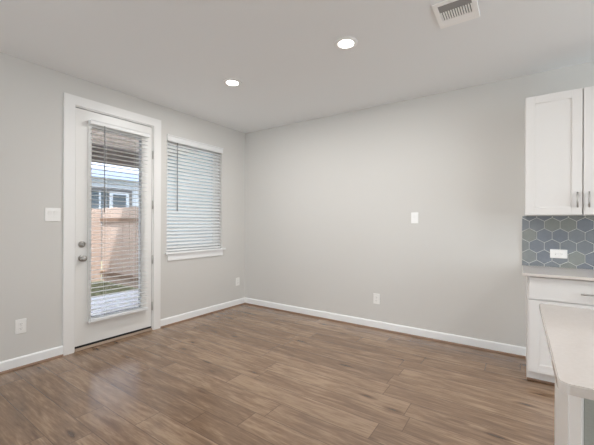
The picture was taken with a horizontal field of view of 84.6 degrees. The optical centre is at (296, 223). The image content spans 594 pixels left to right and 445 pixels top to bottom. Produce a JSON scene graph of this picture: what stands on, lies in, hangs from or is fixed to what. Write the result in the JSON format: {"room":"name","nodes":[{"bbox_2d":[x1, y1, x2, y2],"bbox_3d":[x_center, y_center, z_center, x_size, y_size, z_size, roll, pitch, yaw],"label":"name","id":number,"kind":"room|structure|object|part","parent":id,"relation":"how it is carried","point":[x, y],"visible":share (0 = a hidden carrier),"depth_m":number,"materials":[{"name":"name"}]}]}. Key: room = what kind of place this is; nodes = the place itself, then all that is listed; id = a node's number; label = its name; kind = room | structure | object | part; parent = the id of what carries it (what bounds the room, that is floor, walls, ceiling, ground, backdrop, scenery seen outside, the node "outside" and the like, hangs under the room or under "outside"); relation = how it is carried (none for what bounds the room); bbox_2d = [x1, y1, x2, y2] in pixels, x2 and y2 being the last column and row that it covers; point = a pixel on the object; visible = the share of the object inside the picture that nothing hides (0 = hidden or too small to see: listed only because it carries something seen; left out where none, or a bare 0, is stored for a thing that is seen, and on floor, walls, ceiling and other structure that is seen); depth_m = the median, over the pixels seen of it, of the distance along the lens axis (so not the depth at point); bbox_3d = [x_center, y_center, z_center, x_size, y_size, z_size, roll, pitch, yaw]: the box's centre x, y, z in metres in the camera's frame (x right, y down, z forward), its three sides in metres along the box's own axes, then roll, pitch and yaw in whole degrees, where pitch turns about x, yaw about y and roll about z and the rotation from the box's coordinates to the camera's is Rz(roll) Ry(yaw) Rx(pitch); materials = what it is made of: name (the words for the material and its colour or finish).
{"room":"dining area","nodes":[
{"label":"dining area","id":0,"kind":"room"},
{"bbox_2d":[0,52,244,361],"bbox_3d":[-3.153,-0.096,2.004,0.140,2.743,8.000,0,0,34],"label":"wall","id":1,"kind":"structure","parent":0,"point":[31,94],"depth_m":3.07,"materials":[{"name":"white paint"}]},
{"bbox_2d":[15,318,26,333],"bbox_3d":[-2.454,0.911,2.901,0.009,0.126,0.080,0,0,34],"label":"wall outlet","id":2,"kind":"object","parent":1,"relation":"attached to","point":[20,324],"visible":1,"depth_m":2.90,"materials":[{"name":"white plastic"}]},
{"bbox_2d":[45,208,60,220],"bbox_3d":[-2.315,-0.087,3.095,0.011,0.126,0.126,0,0,34],"label":"light switch","id":3,"kind":"object","parent":1,"relation":"attached to","point":[51,214],"visible":1,"depth_m":3.10,"materials":[{"name":"white plastic"}]},
{"bbox_2d":[62,92,160,355],"bbox_3d":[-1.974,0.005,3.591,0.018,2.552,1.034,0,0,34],"label":"trim","id":4,"kind":"structure","parent":1,"relation":"attached to","point":[70,100],"depth_m":3.23,"materials":[{"name":"white paint"}]},
{"bbox_2d":[75,328,151,351],"bbox_3d":[-2.051,1.267,3.641,0.182,0.026,0.826,0,0,34],"label":"threshold","id":5,"kind":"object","parent":1,"relation":"attached to","point":[149,329],"depth_m":3.54,"materials":[{"name":"beige"}]},
{"bbox_2d":[75,108,153,348],"bbox_3d":[-1.967,0.046,3.601,0.148,2.417,0.846,0,0,34],"label":"door","id":6,"kind":"structure","parent":1,"relation":"in","point":[89,329],"depth_m":3.47,"materials":[{"name":"white paint"}]},
{"bbox_3d":[-2.034,-0.015,3.455,0.052,1.990,0.002,0,0,34],"label":"ladder cord","id":7,"kind":"part","parent":6,"relation":"part of","materials":[{"name":"white fabric"}]},
{"bbox_3d":[-2.003,-0.012,3.619,0.067,2.041,0.606,0,0,34],"label":"glass frame","id":8,"kind":"part","parent":6,"relation":"part of","materials":[{"name":"white paint"}]},
{"bbox_3d":[-1.943,0.994,3.592,0.050,0.030,0.618,0,0,34],"label":"blind rail","id":9,"kind":"part","parent":6,"relation":"part of","materials":[{"name":"white plastic"}]},
{"bbox_3d":[-1.847,-0.014,3.727,0.052,1.990,0.002,0,0,34],"label":"ladder cord","id":10,"kind":"part","parent":6,"relation":"part of","materials":[{"name":"white plastic"}]},
{"bbox_2d":[0,297,244,371],"bbox_3d":[-3.095,1.227,1.961,0.014,0.098,8.000,0,0,34],"label":"baseboard","id":11,"kind":"structure","parent":1,"relation":"attached to","point":[45,354],"depth_m":3.14,"materials":[{"name":"white paint"}]},
{"bbox_2d":[0,303,244,373],"bbox_3d":[-3.085,1.267,1.953,0.014,0.017,8.000,0,0,34],"label":"trim","id":12,"kind":"structure","parent":1,"relation":"attached to","point":[58,356],"depth_m":3.13,"materials":[{"name":"brown wood"}]},
{"bbox_2d":[165,141,225,260],"bbox_3d":[-1.411,-0.323,4.512,0.180,1.592,0.990,0,0,34],"label":"window","id":13,"kind":"structure","parent":1,"relation":"in","point":[210,252],"depth_m":4.50,"materials":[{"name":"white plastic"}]},
{"bbox_3d":[-1.469,-0.368,4.540,0.053,1.502,0.919,0,0,34],"label":"frame","id":14,"kind":"part","parent":13,"relation":"part of","materials":[{"name":"white plastic"}]},
{"bbox_2d":[166,134,223,251],"bbox_3d":[-1.393,-0.384,4.489,0.092,1.474,0.924,0,0,34],"label":"window blind","id":15,"kind":"object","parent":13,"relation":"attached to","point":[211,230],"visible":0.88,"depth_m":4.46,"materials":[{"name":"white plastic"}]},
{"bbox_3d":[-1.411,0.341,4.498,0.048,0.025,0.903,0,0,34],"label":"rail","id":16,"kind":"part","parent":15,"relation":"part of","materials":[{"name":"white plastic"}]},
{"bbox_3d":[-1.393,0.373,4.497,0.127,0.024,0.990,0,0,34],"label":"sill","id":17,"kind":"part","parent":13,"relation":"part of","materials":[{"name":"white paint"}]},
{"bbox_2d":[236,277,239,285],"bbox_3d":[-0.932,0.908,5.128,0.009,0.126,0.080,0,0,34],"label":"wall outlet","id":18,"kind":"object","parent":1,"relation":"attached to","point":[238,278],"visible":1,"depth_m":5.13,"materials":[{"name":"white plastic"}]},
{"bbox_2d":[0,304,554,444],"bbox_3d":[0.035,1.349,-0.180,7.880,0.120,8.280,0,0,34],"label":"floor","id":19,"kind":"structure","parent":0,"point":[244,374],"depth_m":2.50,"materials":[{"name":"brown wood"}]},
{"bbox_2d":[526,276,593,384],"bbox_3d":[2.376,0.864,2.674,0.810,0.872,0.647,0,0,34],"label":"base cabinet","id":20,"kind":"object","parent":19,"relation":"on","point":[539,290],"visible":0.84,"depth_m":2.61,"materials":[{"name":"white paint"}]},
{"bbox_3d":[2.253,1.290,2.497,0.810,0.018,0.014,0,0,34],"label":"shoe moulding","id":21,"kind":"part","parent":20,"relation":"part of","materials":[{"name":"brown wood"}]},
{"bbox_2d":[522,265,593,280],"bbox_3d":[2.398,0.415,2.665,0.917,0.023,0.640,0,0,34],"label":"countertop","id":22,"kind":"structure","parent":20,"relation":"on","point":[535,271],"depth_m":2.69,"materials":[{"name":"stone"}]},
{"bbox_3d":[2.224,0.521,2.444,0.792,0.176,0.020,0,0,34],"label":"drawer","id":23,"kind":"part","parent":20,"relation":"part of","materials":[{"name":"white paint"}]},
{"bbox_3d":[2.222,0.910,2.444,0.792,0.582,0.020,0,0,34],"label":"cabinet door","id":24,"kind":"part","parent":20,"relation":"part of","materials":[{"name":"white paint"}]},
{"bbox_2d":[555,380,593,444],"bbox_3d":[1.805,0.863,0.709,1.904,0.868,0.807,0,0,34],"label":"kitchen island","id":25,"kind":"object","parent":19,"relation":"on","point":[574,416],"visible":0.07,"depth_m":1.05,"materials":[{"name":"wood wood"},{"name":"painted wood"},{"name":"white paint"}]},
{"bbox_3d":[1.107,0.860,1.356,0.020,0.868,0.527,0,0,34],"label":"panel","id":26,"kind":"part","parent":25,"relation":"part of","materials":[{"name":"white paint"}]},
{"bbox_2d":[539,304,593,399],"bbox_3d":[1.763,0.415,0.663,2.005,0.027,0.993,0,0,34],"label":"island countertop","id":27,"kind":"structure","parent":25,"relation":"on","point":[569,331],"depth_m":1.06,"materials":[{"name":"stone"}]},
{"bbox_2d":[0,0,593,132],"bbox_3d":[0.048,-1.514,-0.180,7.880,0.120,8.280,0,0,34],"label":"ceiling","id":28,"kind":"structure","parent":0,"point":[177,55],"depth_m":2.70,"materials":[{"name":"white paint"}]},
{"bbox_2d":[223,78,241,86],"bbox_3d":[-0.666,-1.451,3.363,0.188,0.011,0.188,0,0,34],"label":"recessed light","id":29,"kind":"object","parent":28,"relation":"in","point":[231,82],"visible":1,"depth_m":3.35,"materials":[{"name":"white"}]},
{"bbox_2d":[334,36,357,49],"bbox_3d":[0.394,-1.447,2.621,0.188,0.011,0.188,0,0,34],"label":"recessed light","id":30,"kind":"object","parent":28,"relation":"in","point":[347,42],"visible":1,"depth_m":2.61,"materials":[{"name":"white"}]},
{"bbox_2d":[432,0,479,28],"bbox_3d":[1.083,-1.444,2.216,0.255,0.010,0.305,0,0,34],"label":"ceiling vent","id":31,"kind":"object","parent":28,"relation":"in","point":[448,13],"visible":1,"depth_m":2.22,"materials":[{"name":"white metal"}]},
{"bbox_3d":[1.037,-1.444,2.150,0.199,0.004,0.080,0,0,34],"label":"damper plate","id":32,"kind":"part","parent":31,"relation":"part of","materials":[{"name":"grey metal"}]},
{"bbox_3d":[1.135,-1.443,2.293,0.199,0.005,0.058,0,0,34],"label":"plate","id":33,"kind":"part","parent":31,"relation":"part of","materials":[{"name":"white metal"}]},
{"bbox_2d":[245,61,593,346],"bbox_3d":[2.338,-0.072,3.180,7.880,2.743,0.140,0,0,34],"label":"wall","id":34,"kind":"structure","parent":0,"point":[330,201],"depth_m":3.83,"materials":[{"name":"white paint"}]},
{"bbox_2d":[373,293,379,303],"bbox_3d":[0.978,0.923,4.016,0.080,0.126,0.009,0,0,34],"label":"wall outlet","id":35,"kind":"object","parent":34,"relation":"attached to","point":[376,297],"visible":1,"depth_m":4.01,"materials":[{"name":"white plastic"}]},
{"bbox_2d":[245,297,525,355],"bbox_3d":[0.685,1.243,4.213,3.715,0.098,0.014,0,0,34],"label":"baseboard","id":36,"kind":"structure","parent":34,"relation":"attached to","point":[497,346],"depth_m":3.83,"materials":[{"name":"white paint"}]},
{"bbox_2d":[245,303,525,357],"bbox_3d":[0.684,1.284,4.198,3.701,0.017,0.014,0,0,34],"label":"trim","id":37,"kind":"structure","parent":34,"relation":"attached to","point":[490,350],"depth_m":3.81,"materials":[{"name":"brown wood"}]},
{"bbox_2d":[411,212,417,222],"bbox_3d":[1.356,-0.067,3.760,0.080,0.126,0.011,0,0,34],"label":"light switch","id":38,"kind":"object","parent":34,"relation":"attached to","point":[414,216],"visible":1,"depth_m":3.76,"materials":[{"name":"white plastic"}]},
{"bbox_2d":[522,216,593,268],"bbox_3d":[2.554,0.166,2.940,0.870,0.476,0.011,0,0,34],"label":"backsplash","id":39,"kind":"structure","parent":34,"relation":"attached to","point":[540,234],"depth_m":3.02,"materials":[{"name":"grey tile"}]},
{"bbox_2d":[550,249,566,258],"bbox_3d":[2.420,0.279,3.018,0.126,0.080,0.009,0,0,34],"label":"wall outlet","id":40,"kind":"object","parent":39,"relation":"attached to","point":[554,253],"visible":1,"depth_m":3.02,"materials":[{"name":"white plastic"}]},
{"bbox_2d":[524,86,593,215],"bbox_3d":[2.429,-0.594,2.800,0.780,1.043,0.387,0,0,34],"label":"upper cabinet","id":41,"kind":"object","parent":34,"relation":"attached to","point":[559,126],"visible":1,"depth_m":2.76,"materials":[{"name":"white paint"}]},
{"bbox_3d":[2.299,-0.197,2.676,0.012,0.128,0.037,0,0,34],"label":"handle","id":42,"kind":"part","parent":41,"relation":"part of","materials":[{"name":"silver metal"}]},
{"bbox_3d":[2.506,-0.594,2.569,0.380,1.037,0.020,0,0,34],"label":"door","id":43,"kind":"part","parent":41,"relation":"part of","materials":[{"name":"white paint"}]},
{"bbox_3d":[2.359,-0.197,2.635,0.012,0.128,0.037,0,0,34],"label":"handle","id":44,"kind":"part","parent":41,"relation":"part of","materials":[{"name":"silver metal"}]},
{"label":"outside","id":45,"kind":"structure","parent":0,"visible":0},
{"bbox_2d":[91,261,137,297],"bbox_3d":[-14.426,1.577,14.550,27.099,0.300,40.000,0,0,34],"label":"ground","id":46,"kind":"structure","parent":45,"point":[132,288],"depth_m":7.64,"materials":[{"name":"green plant"}]},
{"bbox_2d":[91,209,100,281],"bbox_3d":[-6.685,0.514,5.706,0.065,1.832,6.130,0,0,34],"label":"fence","id":47,"kind":"object","parent":46,"relation":"on","point":[95,222],"visible":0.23,"depth_m":8.12,"materials":[{"name":"brown wood"}]},
{"bbox_2d":[91,162,138,259],"bbox_3d":[-8.874,-1.549,13.792,4.100,6.000,19.000,0,0,34],"label":"neighbor house","id":48,"kind":"structure","parent":46,"relation":"on","point":[114,200],"depth_m":13.12,"materials":[{"name":"grey wood"}]},
{"bbox_3d":[-7.811,-0.625,12.712,0.050,1.360,0.520,0,0,34],"label":"window sash","id":49,"kind":"part","parent":48,"relation":"part of","materials":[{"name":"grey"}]},
{"bbox_3d":[-7.595,0.026,13.046,0.035,2.860,2.020,0,0,34],"label":"door casing","id":50,"kind":"part","parent":48,"relation":"part of","materials":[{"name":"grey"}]},
{"bbox_3d":[-7.321,0.078,13.429,0.055,2.760,0.800,0,0,34],"label":"house door","id":51,"kind":"part","parent":48,"relation":"part of","materials":[{"name":"grey"}]},
{"bbox_3d":[-7.315,-0.462,13.426,0.065,1.440,0.520,0,0,34],"label":"door pane","id":52,"kind":"part","parent":48,"relation":"part of","materials":[{"name":"grey"}]},
{"bbox_2d":[100,206,137,287],"bbox_3d":[-4.049,0.521,7.626,2.120,1.842,0.064,0,0,34],"label":"fence","id":53,"kind":"object","parent":46,"relation":"on","point":[123,223],"visible":0.63,"depth_m":7.72,"materials":[{"name":"brown wood"}]},
{"bbox_3d":[-4.053,-0.088,7.616,2.120,0.090,0.040,0,0,34],"label":"rail","id":54,"kind":"part","parent":53,"relation":"part of","materials":[{"name":"brown wood"}]},
{"bbox_3d":[-4.059,1.232,7.616,2.120,0.090,0.040,0,0,34],"label":"rail","id":55,"kind":"part","parent":53,"relation":"part of","materials":[{"name":"brown wood"}]},
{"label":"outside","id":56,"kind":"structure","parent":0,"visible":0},
{"bbox_2d":[92,130,196,155],"bbox_3d":[-3.087,-1.484,4.663,2.759,0.080,4.259,0,0,34],"label":"ceiling","id":57,"kind":"structure","parent":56,"point":[93,131],"depth_m":5.80,"materials":[{"name":"beige"}]},
{"bbox_2d":[92,144,138,168],"bbox_3d":[-4.169,-1.298,5.402,0.140,0.299,4.259,0,0,34],"label":"beam","id":58,"kind":"structure","parent":57,"relation":"attached to","point":[93,149],"depth_m":6.29,"materials":[{"name":"wood"}]},
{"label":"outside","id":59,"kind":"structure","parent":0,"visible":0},
{"bbox_2d":[91,290,137,315],"bbox_3d":[-4.325,1.480,2.897,2.729,0.220,8.560,0,0,34],"label":"floor","id":60,"kind":"structure","parent":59,"point":[134,291],"depth_m":5.71,"materials":[{"name":"concrete"}]},
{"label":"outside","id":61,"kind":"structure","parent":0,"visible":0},
{"bbox_2d":[167,151,211,244],"bbox_3d":[-1.843,-0.034,6.492,2.759,3.270,0.150,0,0,34],"label":"wall","id":62,"kind":"structure","parent":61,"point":[197,151],"depth_m":6.61,"materials":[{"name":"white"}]}
]}

